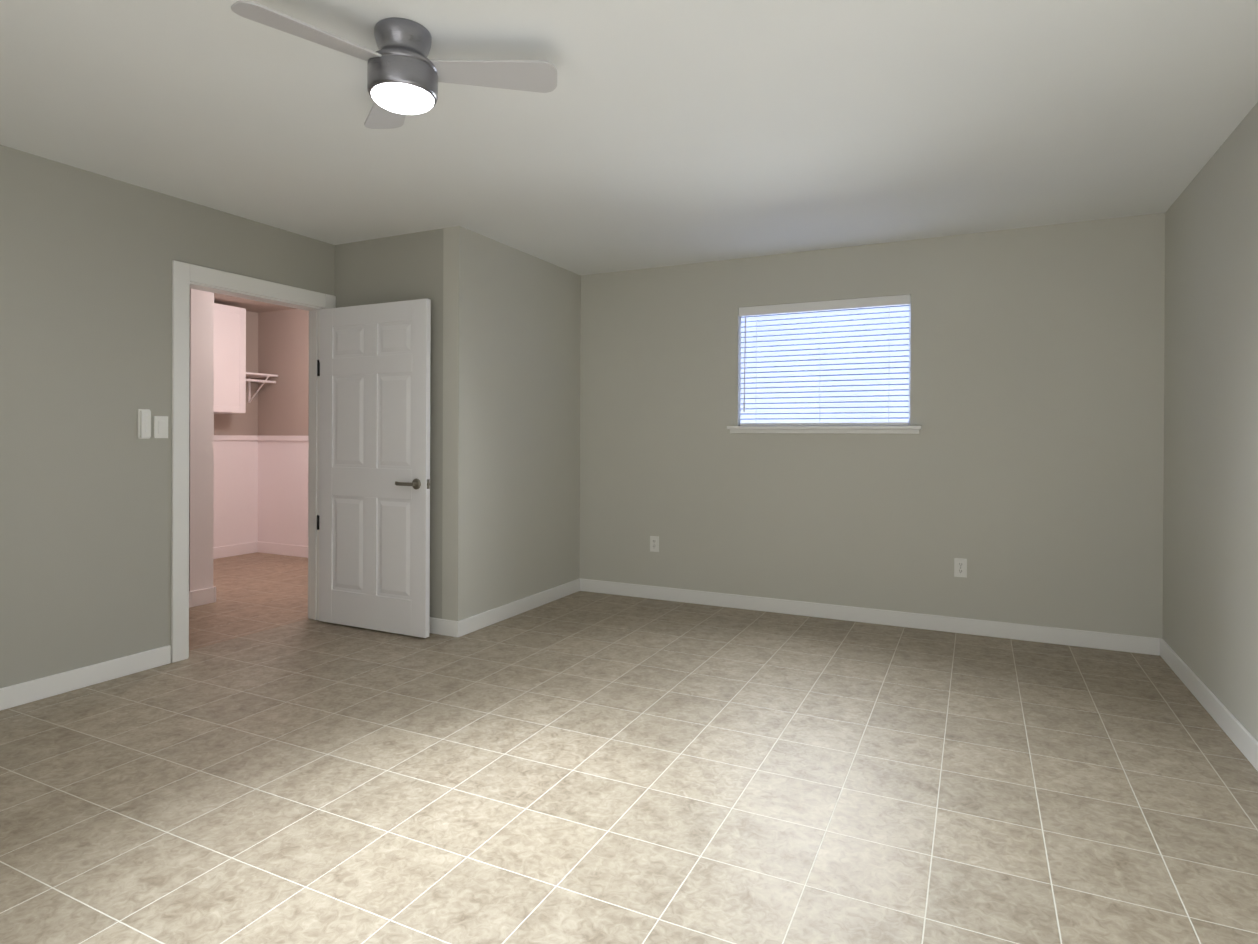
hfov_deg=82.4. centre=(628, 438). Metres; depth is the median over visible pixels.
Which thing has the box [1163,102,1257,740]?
wall
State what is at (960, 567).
electrical outlet
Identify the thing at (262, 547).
baseboard
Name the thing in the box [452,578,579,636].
baseboard
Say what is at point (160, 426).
rocker light switch
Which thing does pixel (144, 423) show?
switch
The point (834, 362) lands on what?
window blinds
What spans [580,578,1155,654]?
baseboard
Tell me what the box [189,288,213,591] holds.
wall
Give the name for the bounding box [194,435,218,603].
baseboard
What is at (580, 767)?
floor
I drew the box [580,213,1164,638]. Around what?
wall
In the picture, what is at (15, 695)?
baseboard
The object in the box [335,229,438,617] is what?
wall
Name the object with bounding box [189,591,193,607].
baseboard
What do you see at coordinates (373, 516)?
door
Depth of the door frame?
3.83 m
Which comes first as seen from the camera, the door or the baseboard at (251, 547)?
the door
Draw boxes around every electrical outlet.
[650,536,658,551]
[954,558,966,577]
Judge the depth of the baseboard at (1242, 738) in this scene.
3.07 m
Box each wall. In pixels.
[0,145,334,687]
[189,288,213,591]
[213,311,256,547]
[257,309,308,545]
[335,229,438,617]
[439,226,580,620]
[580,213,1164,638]
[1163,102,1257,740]
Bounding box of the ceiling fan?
[231,0,556,128]
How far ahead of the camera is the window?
4.59 m
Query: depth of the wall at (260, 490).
7.17 m
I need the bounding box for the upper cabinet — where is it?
[214,303,245,413]
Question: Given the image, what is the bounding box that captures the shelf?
[246,372,277,402]
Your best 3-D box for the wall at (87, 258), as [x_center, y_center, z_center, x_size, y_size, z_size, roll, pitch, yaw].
[-2.735,-0.048,3.195,0.120,2.440,6.570,0,0,26]
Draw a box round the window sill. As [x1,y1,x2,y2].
[727,426,921,433]
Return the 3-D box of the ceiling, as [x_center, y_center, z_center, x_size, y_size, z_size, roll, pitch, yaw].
[-1.821,-1.313,2.740,7.770,0.100,6.790,0,0,26]
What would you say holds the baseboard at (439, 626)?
attached to the wall at (404, 267)
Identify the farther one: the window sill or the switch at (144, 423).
the window sill
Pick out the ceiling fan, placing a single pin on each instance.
(405, 75)
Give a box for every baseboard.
[0,645,170,710]
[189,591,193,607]
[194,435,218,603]
[219,435,256,557]
[257,435,307,557]
[430,617,451,636]
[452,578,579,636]
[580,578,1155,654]
[1156,638,1257,770]
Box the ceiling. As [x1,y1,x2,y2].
[0,0,1257,312]
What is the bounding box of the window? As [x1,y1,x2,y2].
[740,296,910,425]
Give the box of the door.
[317,299,430,637]
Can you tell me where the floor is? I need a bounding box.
[0,552,1257,943]
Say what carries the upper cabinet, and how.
attached to the wall at (235, 461)
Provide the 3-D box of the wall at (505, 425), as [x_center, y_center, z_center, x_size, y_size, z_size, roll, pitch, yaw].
[-0.722,-0.044,4.998,0.120,2.440,1.570,0,0,26]
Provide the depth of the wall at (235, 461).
7.15 m
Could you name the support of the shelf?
attached to the wall at (235, 461)
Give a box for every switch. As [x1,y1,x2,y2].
[138,409,150,438]
[154,416,167,437]
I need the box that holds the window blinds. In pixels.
[739,294,909,425]
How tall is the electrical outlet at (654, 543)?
0.114 m
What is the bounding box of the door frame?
[171,260,335,662]

